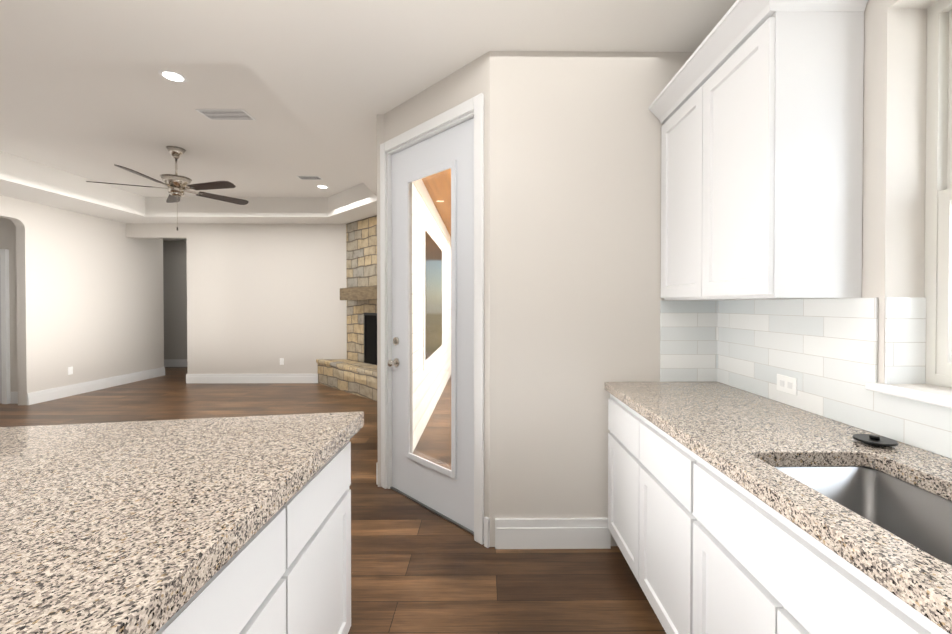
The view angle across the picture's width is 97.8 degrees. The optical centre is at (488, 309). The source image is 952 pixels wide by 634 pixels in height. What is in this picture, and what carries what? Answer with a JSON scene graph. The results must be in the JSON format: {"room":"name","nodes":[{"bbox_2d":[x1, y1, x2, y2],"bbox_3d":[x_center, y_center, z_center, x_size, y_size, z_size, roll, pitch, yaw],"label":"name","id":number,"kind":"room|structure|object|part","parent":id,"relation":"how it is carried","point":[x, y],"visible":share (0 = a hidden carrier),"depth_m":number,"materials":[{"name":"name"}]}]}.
{"room":"kitchen","nodes":[
{"label":"kitchen","id":0,"kind":"room"},
{"bbox_2d":[0,217,17,394],"bbox_3d":[-7.259,-0.082,5.714,1.880,2.740,0.120,0,1,-1],"label":"wall","id":1,"kind":"structure","parent":0,"point":[7,234],"depth_m":5.66,"materials":[{"name":"grey paint"}]},
{"bbox_2d":[0,284,1,402],"bbox_3d":[-7.008,0.472,5.640,0.800,1.618,0.036,0,1,-1],"label":"door","id":2,"kind":"structure","parent":1,"relation":"in","point":[0,388],"depth_m":5.63,"materials":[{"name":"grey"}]},
{"bbox_3d":[-7.008,0.270,5.638,0.800,0.404,0.036,0,1,-1],"label":"panel door","id":3,"kind":"part","parent":2,"relation":"part of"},
{"bbox_3d":[-7.008,-0.135,5.634,0.800,0.404,0.036,0,1,-1],"label":"panel door","id":4,"kind":"part","parent":2,"relation":"part of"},
{"bbox_3d":[-7.008,0.674,5.642,0.800,0.404,0.036,0,1,-1],"label":"panel door","id":5,"kind":"part","parent":2,"relation":"part of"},
{"bbox_2d":[0,249,10,403],"bbox_3d":[-6.571,0.239,5.641,0.065,2.100,0.044,0,1,-1],"label":"door frame","id":6,"kind":"structure","parent":1,"relation":"attached to","point":[5,319],"depth_m":5.63,"materials":[{"name":"white wood"}]},
{"bbox_2d":[11,392,17,403],"bbox_3d":[-6.419,1.208,5.667,0.200,0.160,0.016,0,1,-1],"label":"baseboard","id":7,"kind":"structure","parent":1,"relation":"attached to","point":[14,397],"depth_m":5.66,"materials":[{"name":"white wood"}]},
{"bbox_2d":[0,195,163,404],"bbox_3d":[-6.264,-0.087,6.184,0.120,2.740,3.500,0,1,-1],"label":"wall","id":8,"kind":"structure","parent":0,"point":[90,303],"depth_m":6.31,"materials":[{"name":"grey paint"}]},
{"bbox_2d":[68,366,72,374],"bbox_3d":[-6.200,0.911,6.149,0.006,0.115,0.070,0,1,-1],"label":"electrical outlet","id":9,"kind":"object","parent":8,"relation":"attached to","point":[70,370],"visible":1,"depth_m":6.15,"materials":[{"name":"white plastic"}]},
{"bbox_2d":[27,367,164,404],"bbox_3d":[-6.198,1.198,6.757,0.022,0.160,2.380,0,1,-1],"label":"baseboard","id":10,"kind":"structure","parent":8,"relation":"attached to","point":[40,398],"depth_m":6.43,"materials":[{"name":"white wood"}]},
{"bbox_2d":[163,241,186,358],"bbox_3d":[-6.657,-0.116,9.090,3.150,2.740,0.120,0,1,-1],"label":"wall","id":11,"kind":"structure","parent":0,"point":[175,291],"depth_m":9.03,"materials":[{"name":"grey paint"}]},
{"bbox_2d":[164,359,186,366],"bbox_3d":[-6.716,1.175,9.034,3.030,0.160,0.016,0,1,-1],"label":"baseboard","id":12,"kind":"structure","parent":11,"relation":"attached to","point":[175,362],"depth_m":9.03,"materials":[{"name":"white wood"}]},
{"bbox_2d":[0,62,362,196],"bbox_3d":[-3.422,-1.830,4.473,3.970,0.160,4.200,0,1,-1],"label":"ceiling","id":13,"kind":"structure","parent":0,"point":[95,121],"depth_m":4.04,"materials":[{"name":"white paint"}]},
{"bbox_2d":[86,146,248,230],"bbox_3d":[-3.407,-1.302,4.486,1.448,0.895,1.412,0,1,-1],"label":"fan","id":14,"kind":"object","parent":13,"relation":"hanging from","point":[176,184],"visible":1,"depth_m":4.48,"materials":[{"name":"brown wood"}]},
{"bbox_3d":[-3.869,-1.311,4.360,0.550,0.008,0.140,0,15,-22],"label":"blade","id":15,"kind":"part","parent":14,"relation":"part of","materials":[{"name":"brown wood"}]},
{"bbox_3d":[-3.388,-1.308,4.054,0.140,0.008,0.550,14,0,-4],"label":"blade","id":16,"kind":"part","parent":14,"relation":"part of","materials":[{"name":"brown wood"}]},
{"label":"blade","id":17,"kind":"part","parent":14,"relation":"part of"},
{"label":"blade","id":18,"kind":"part","parent":14,"relation":"part of","materials":[{"name":"brown wood"}]},
{"bbox_3d":[-3.158,-1.317,4.948,0.140,0.008,0.550,-16,-8,32],"label":"blade","id":19,"kind":"part","parent":14,"relation":"part of","materials":[{"name":"brown wood"}]},
{"bbox_2d":[158,70,187,82],"bbox_3d":[-2.354,-1.732,3.094,0.176,0.005,0.176,0,1,-1],"label":"recessed light","id":20,"kind":"object","parent":13,"relation":"in","point":[173,76],"visible":1,"depth_m":3.09,"materials":[{"name":"white"}]},
{"bbox_2d":[195,109,255,119],"bbox_3d":[-2.350,-1.738,3.714,0.420,0.007,0.200,0,1,-1],"label":"ceiling vent","id":21,"kind":"object","parent":13,"relation":"in","point":[226,114],"visible":1,"depth_m":3.70,"materials":[{"name":"white metal"}]},
{"bbox_2d":[297,176,322,179],"bbox_3d":[-2.398,-1.756,5.554,0.300,0.007,0.160,0,1,-1],"label":"ceiling vent","id":22,"kind":"object","parent":13,"relation":"in","point":[310,177],"visible":1,"depth_m":5.54,"materials":[{"name":"white metal"}]},
{"bbox_2d":[316,185,328,188],"bbox_3d":[-2.402,-1.761,5.984,0.176,0.005,0.176,0,1,-1],"label":"recessed light","id":23,"kind":"object","parent":13,"relation":"in","point":[322,186],"visible":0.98,"depth_m":5.96,"materials":[{"name":"white"}]},
{"bbox_2d":[126,223,346,373],"bbox_3d":[-3.478,-0.097,7.200,5.470,2.740,0.120,0,1,-1],"label":"wall","id":24,"kind":"structure","parent":0,"point":[263,298],"depth_m":7.14,"materials":[{"name":"grey paint"}]},
{"bbox_2d":[187,374,317,376],"bbox_3d":[-4.063,1.194,7.139,2.240,0.160,0.016,0,1,-1],"label":"baseboard","id":25,"kind":"structure","parent":24,"relation":"attached to","point":[241,375],"depth_m":7.13,"materials":[{"name":"white wood"}]},
{"bbox_2d":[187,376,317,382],"bbox_3d":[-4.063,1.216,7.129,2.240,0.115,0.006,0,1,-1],"label":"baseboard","id":26,"kind":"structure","parent":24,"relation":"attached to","point":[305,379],"depth_m":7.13,"materials":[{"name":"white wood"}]},
{"bbox_2d":[0,367,665,633],"bbox_3d":[-3.345,1.343,3.240,9.860,0.060,12.170,0,1,-1],"label":"floor","id":27,"kind":"structure","parent":0,"point":[416,568],"depth_m":2.22,"materials":[{"name":"brown wood"}]},
{"bbox_2d":[160,443,350,633],"bbox_3d":[-1.713,0.914,0.113,2.405,0.860,2.994,0,1,-1],"label":"kitchen island","id":28,"kind":"object","parent":27,"relation":"on","point":[295,575],"depth_m":1.11,"materials":[{"name":"wood"}]},
{"bbox_2d":[0,411,363,633],"bbox_3d":[-1.715,0.454,0.117,2.460,0.060,3.070,0,1,-1],"label":"island countertop","id":29,"kind":"structure","parent":28,"relation":"on","point":[111,527],"depth_m":0.88,"materials":[{"name":"beige stone"}]},
{"bbox_3d":[-0.525,0.592,0.627,0.020,0.163,0.865,0,1,-1],"label":"drawer","id":30,"kind":"part","parent":28,"relation":"part of","materials":[{"name":"white wood"}]},
{"bbox_3d":[-0.525,0.819,0.630,0.020,0.250,0.865,0,1,-1],"label":"drawer","id":31,"kind":"part","parent":28,"relation":"part of","materials":[{"name":"white wood"}]},
{"bbox_3d":[-0.532,0.947,1.325,0.020,0.520,0.504,0,1,-1],"label":"door","id":32,"kind":"part","parent":28,"relation":"part of","materials":[{"name":"white wood"}]},
{"bbox_3d":[-0.532,0.585,1.322,0.020,0.163,0.504,0,1,-1],"label":"drawer","id":33,"kind":"part","parent":28,"relation":"part of","materials":[{"name":"white wood"}]},
{"bbox_2d":[316,215,376,400],"bbox_3d":[-1.913,-0.084,6.095,2.112,2.736,2.112,0,1,-1],"label":"fireplace","id":34,"kind":"object","parent":27,"relation":"on","point":[355,372],"visible":0.46,"depth_m":6.66,"materials":[{"name":"stone"}]},
{"bbox_3d":[-2.002,0.481,6.696,0.040,0.765,0.020,1,1,44],"label":"firebox frame","id":35,"kind":"part","parent":34,"relation":"part of","materials":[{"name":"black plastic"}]},
{"bbox_3d":[-1.659,0.082,6.355,1.000,0.040,0.020,1,1,44],"label":"firebox frame","id":36,"kind":"part","parent":34,"relation":"part of","materials":[{"name":"black metal"}]},
{"bbox_2d":[390,487,473,534],"bbox_3d":[-0.366,1.312,2.758,0.944,0.010,0.095,1,1,44],"label":"threshold","id":37,"kind":"object","parent":27,"relation":"on","point":[436,512],"visible":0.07,"depth_m":2.68,"materials":[{"name":"silver metal"}]},
{"bbox_2d":[0,0,736,240],"bbox_3d":[-3.345,-1.662,3.211,9.860,0.470,12.170,0,1,-1],"label":"ceiling","id":38,"kind":"structure","parent":0,"point":[319,31],"depth_m":2.23,"materials":[{"name":"white paint"}]},
{"bbox_2d":[377,115,383,486],"bbox_3d":[-0.784,-0.077,5.171,0.120,2.740,4.230,0,1,-1],"label":"wall","id":39,"kind":"structure","parent":0,"point":[380,129],"depth_m":3.06,"materials":[{"name":"grey paint"}]},
{"bbox_2d":[376,463,377,484],"bbox_3d":[-0.825,1.234,3.108,0.046,0.160,0.016,1,1,44],"label":"baseboard","id":40,"kind":"structure","parent":39,"relation":"attached to","point":[377,473],"depth_m":3.11,"materials":[{"name":"white wood"}]},
{"bbox_2d":[388,118,473,531],"bbox_3d":[-0.380,0.094,2.739,0.684,2.424,0.671,0,1,-1],"label":"patio door","id":41,"kind":"structure","parent":39,"relation":"in","point":[432,152],"depth_m":2.68,"materials":[{"name":"white"}]},
{"bbox_3d":[-0.700,0.385,2.957,0.054,0.054,0.043,1,1,44],"label":"knob","id":42,"kind":"part","parent":41,"relation":"part of","materials":[{"name":"silver metal"}]},
{"bbox_2d":[394,358,398,366],"bbox_3d":[-0.667,0.385,2.991,0.062,0.062,0.010,1,1,45],"label":"rose","id":43,"kind":"object","parent":41,"relation":"attached to","point":[397,360],"visible":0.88,"depth_m":2.98,"materials":[{"name":"silver metal"}]},
{"bbox_2d":[405,177,409,457],"bbox_3d":[-0.571,0.064,2.893,0.040,1.949,0.012,1,1,44],"label":"bead","id":44,"kind":"object","parent":41,"relation":"attached to","point":[407,444],"visible":0.92,"depth_m":2.88,"materials":[{"name":"white wood"}]},
{"bbox_2d":[408,161,450,182],"bbox_3d":[-0.393,-0.889,2.709,0.458,0.040,0.012,1,1,44],"label":"bead","id":45,"kind":"object","parent":41,"relation":"attached to","point":[432,171],"visible":1,"depth_m":2.69,"materials":[{"name":"white"}]},
{"bbox_2d":[408,453,450,476],"bbox_3d":[-0.393,1.020,2.728,0.458,0.040,0.012,1,1,44],"label":"bead","id":46,"kind":"object","parent":41,"relation":"attached to","point":[432,465],"visible":1,"depth_m":2.71,"materials":[{"name":"white wood"}]},
{"label":"glass","id":47,"kind":"part","parent":41,"relation":"part of","materials":[{"name":"clear glass"}]},
{"bbox_3d":[-0.373,-1.008,2.728,0.514,0.221,0.045,1,1,44],"label":"rail","id":48,"kind":"part","parent":41,"relation":"part of","materials":[{"name":"white wood"}]},
{"bbox_2d":[451,160,456,478],"bbox_3d":[-0.216,0.067,2.544,0.040,1.949,0.012,1,1,44],"label":"bead","id":49,"kind":"object","parent":41,"relation":"attached to","point":[453,340],"visible":1,"depth_m":2.54,"materials":[{"name":"white wood"}]},
{"bbox_2d":[412,179,450,246],"bbox_3d":[-0.728,-1.263,7.535,0.030,0.165,8.680,0,1,-1],"label":"frieze","id":50,"kind":"object","parent":39,"relation":"attached to","point":[432,210],"depth_m":4.96,"materials":[{"name":"white"}]},
{"bbox_2d":[380,93,483,544],"bbox_3d":[-0.375,0.057,2.737,1.074,2.522,0.136,1,1,44],"label":"door frame","id":51,"kind":"structure","parent":39,"relation":"attached to","point":[479,318],"depth_m":2.51,"materials":[{"name":"white wood"}]},
{"bbox_3d":[-0.416,-1.170,2.682,0.938,0.068,0.018,1,1,44],"label":"door casing trim","id":52,"kind":"part","parent":51,"relation":"part of","materials":[{"name":"white wood"}]},
{"bbox_3d":[-0.368,-1.131,2.732,0.910,0.018,0.117,1,1,44],"label":"door jamb","id":53,"kind":"part","parent":51,"relation":"part of","materials":[{"name":"white wood"}]},
{"bbox_2d":[422,168,450,235],"bbox_3d":[0.402,-1.366,7.147,2.281,0.040,9.476,0,1,-1],"label":"soffit","id":54,"kind":"structure","parent":39,"relation":"attached to","point":[435,189],"depth_m":4.71,"materials":[{"name":"brown wood"}]},
{"bbox_2d":[383,113,385,142],"bbox_3d":[-0.745,-0.056,3.112,0.105,2.740,0.120,1,1,44],"label":"wall","id":55,"kind":"structure","parent":0,"point":[384,115],"depth_m":3.03,"materials":[{"name":"grey paint"}]},
{"bbox_2d":[412,183,450,451],"bbox_3d":[-0.735,0.045,7.548,0.015,2.450,8.680,0,1,-1],"label":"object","id":56,"kind":"structure","parent":0,"point":[445,352],"depth_m":4.35,"materials":[{"name":"white paint"}]},
{"bbox_2d":[423,219,442,369],"bbox_3d":[-0.698,-0.158,5.336,0.014,1.600,1.900,0,1,-1],"label":"window","id":57,"kind":"structure","parent":56,"relation":"attached to","point":[433,290],"depth_m":4.96,"materials":[{"name":"black"}]},
{"bbox_2d":[386,59,476,140],"bbox_3d":[-0.368,-1.282,2.731,0.950,0.280,0.120,1,1,44],"label":"wall","id":58,"kind":"structure","parent":0,"point":[455,88],"depth_m":2.62,"materials":[{"name":"grey paint"}]},
{"bbox_2d":[477,51,489,517],"bbox_3d":[0.008,-0.049,2.373,0.105,2.740,0.120,1,1,44],"label":"wall","id":59,"kind":"structure","parent":0,"point":[483,74],"depth_m":2.31,"materials":[{"name":"grey paint"}]},
{"bbox_2d":[484,517,489,547],"bbox_3d":[-0.012,1.242,2.311,0.030,0.160,0.016,1,1,44],"label":"baseboard","id":60,"kind":"structure","parent":59,"relation":"attached to","point":[487,532],"depth_m":2.30,"materials":[{"name":"white wood"}]},
{"bbox_2d":[490,51,717,546],"bbox_3d":[0.796,-0.049,2.361,1.585,2.740,0.120,0,1,-1],"label":"wall","id":61,"kind":"structure","parent":0,"point":[575,219],"depth_m":2.30,"materials":[{"name":"grey paint"}]},
{"bbox_2d":[495,518,610,548],"bbox_3d":[0.352,1.242,2.299,0.637,0.160,0.022,0,1,-1],"label":"baseboard","id":62,"kind":"structure","parent":61,"relation":"attached to","point":[561,538],"depth_m":2.29,"materials":[{"name":"white wood"}]},
{"bbox_2d":[604,380,951,633],"bbox_3d":[0.977,0.486,-0.043,0.632,0.120,4.696,0,1,-1],"label":"countertop","id":63,"kind":"structure","parent":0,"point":[740,434],"depth_m":1.20,"materials":[{"name":"beige stone"}]},
{"bbox_3d":[0.663,0.575,2.042,0.020,0.170,0.452,0,1,-1],"label":"drawer","id":64,"kind":"part","parent":63,"relation":"part of","materials":[{"name":"white wood"}]},
{"bbox_3d":[0.663,0.940,2.046,0.020,0.520,0.452,0,1,-1],"label":"door","id":65,"kind":"part","parent":63,"relation":"part of","materials":[{"name":"white wood"}]},
{"bbox_3d":[0.668,0.579,1.584,0.020,0.170,0.452,0,1,-1],"label":"drawer","id":66,"kind":"part","parent":63,"relation":"part of","materials":[{"name":"white wood"}]},
{"bbox_3d":[0.668,0.944,1.588,0.020,0.520,0.452,0,1,-1],"label":"door","id":67,"kind":"part","parent":63,"relation":"part of","materials":[{"name":"white wood"}]},
{"bbox_3d":[0.672,0.948,1.155,0.020,0.520,0.381,0,1,-1],"label":"door","id":68,"kind":"part","parent":63,"relation":"part of","materials":[{"name":"white wood"}]},
{"bbox_3d":[0.676,0.952,0.768,0.020,0.520,0.381,0,1,-1],"label":"door","id":69,"kind":"part","parent":63,"relation":"part of","materials":[{"name":"white wood"}]},
{"bbox_2d":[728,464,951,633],"bbox_3d":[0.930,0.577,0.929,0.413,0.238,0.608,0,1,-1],"label":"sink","id":70,"kind":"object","parent":63,"relation":"in","point":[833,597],"depth_m":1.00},
{"bbox_3d":[1.179,0.391,1.269,0.024,0.010,0.024,0,1,-1],"label":"strainer knob","id":71,"kind":"part","parent":63,"relation":"part of","materials":[{"name":"black plastic"}]},
{"bbox_2d":[718,0,951,418],"bbox_3d":[1.377,-0.040,1.477,0.190,2.740,1.900,0,1,-1],"label":"wall","id":72,"kind":"structure","parent":0,"point":[894,149],"depth_m":1.34,"materials":[{"name":"grey paint"}]},
{"bbox_2d":[656,80,695,303],"bbox_3d":[1.112,-0.544,2.077,0.322,0.995,0.438,0,1,-1],"label":"upper cabinet","id":73,"kind":"object","parent":72,"relation":"attached to","point":[678,129],"depth_m":2.09,"materials":[{"name":"white wood"}]},
{"bbox_3d":[0.961,-0.530,2.075,0.020,0.945,0.433,0,1,-1],"label":"door","id":74,"kind":"part","parent":73,"relation":"part of","materials":[{"name":"white wood"}]},
{"bbox_2d":[696,0,868,303],"bbox_3d":[1.116,-0.540,1.639,0.322,0.995,0.438,0,1,-1],"label":"upper cabinet","id":75,"kind":"object","parent":72,"relation":"attached to","point":[779,107],"depth_m":1.42,"materials":[{"name":"white wood"}]},
{"bbox_3d":[1.079,-1.101,1.817,0.392,0.015,0.947,0,1,-1],"label":"crown","id":76,"kind":"part","parent":75,"relation":"part of","materials":[{"name":"white wood"}]},
{"bbox_3d":[0.965,-0.526,1.638,0.020,0.945,0.433,0,1,-1],"label":"door","id":77,"kind":"part","parent":75,"relation":"part of","materials":[{"name":"white wood"}]},
{"bbox_3d":[1.082,-1.066,1.820,0.387,0.055,0.942,0,1,-1],"label":"crown","id":78,"kind":"part","parent":75,"relation":"part of","materials":[{"name":"white wood"}]},
{"bbox_3d":[1.109,-1.029,1.848,0.332,0.020,0.887,0,1,-1],"label":"crown","id":79,"kind":"part","parent":75,"relation":"part of","materials":[{"name":"white wood"}]},
{"bbox_2d":[777,374,796,394],"bbox_3d":[1.266,0.320,1.767,0.005,0.070,0.115,0,1,-1],"label":"power outlet","id":80,"kind":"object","parent":72,"relation":"attached to","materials":[{"name":"white plastic"}]},
{"bbox_2d":[865,382,951,408],"bbox_3d":[1.333,0.259,0.939,0.163,0.025,0.880,0,1,-1],"label":"window sill","id":81,"kind":"structure","parent":72,"relation":"on","point":[929,398],"depth_m":1.23,"materials":[{"name":"white wood"}]},
{"bbox_2d":[885,0,951,387],"bbox_3d":[1.383,-0.359,0.934,0.189,1.210,0.818,0,1,-1],"label":"window","id":82,"kind":"structure","parent":72,"relation":"in","point":[910,340],"depth_m":1.32,"materials":[{"name":"grey plastic"}]},
{"bbox_3d":[1.442,-0.363,1.326,0.062,1.210,0.035,0,1,-1],"label":"frame","id":83,"kind":"part","parent":82,"relation":"part of","materials":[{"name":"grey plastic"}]},
{"bbox_3d":[1.428,-0.065,1.295,0.025,0.541,0.032,0,1,-1],"label":"window sash","id":84,"kind":"part","parent":82,"relation":"part of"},
{"bbox_3d":[1.431,-0.349,0.934,0.025,0.036,0.748,0,1,-1],"label":"window sash rail","id":85,"kind":"part","parent":82,"relation":"part of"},
{"bbox_3d":[1.446,-0.946,0.928,0.062,0.035,0.748,0,1,-1],"label":"frame","id":86,"kind":"part","parent":82,"relation":"part of","materials":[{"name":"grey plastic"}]},
{"bbox_3d":[1.456,-0.651,1.290,0.025,0.561,0.032,0,1,-1],"label":"upper window sash","id":87,"kind":"part","parent":82,"relation":"part of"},
{"bbox_3d":[1.431,0.190,0.940,0.025,0.040,0.684,0,1,-1],"label":"bottom window sash","id":88,"kind":"part","parent":82,"relation":"part of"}
]}

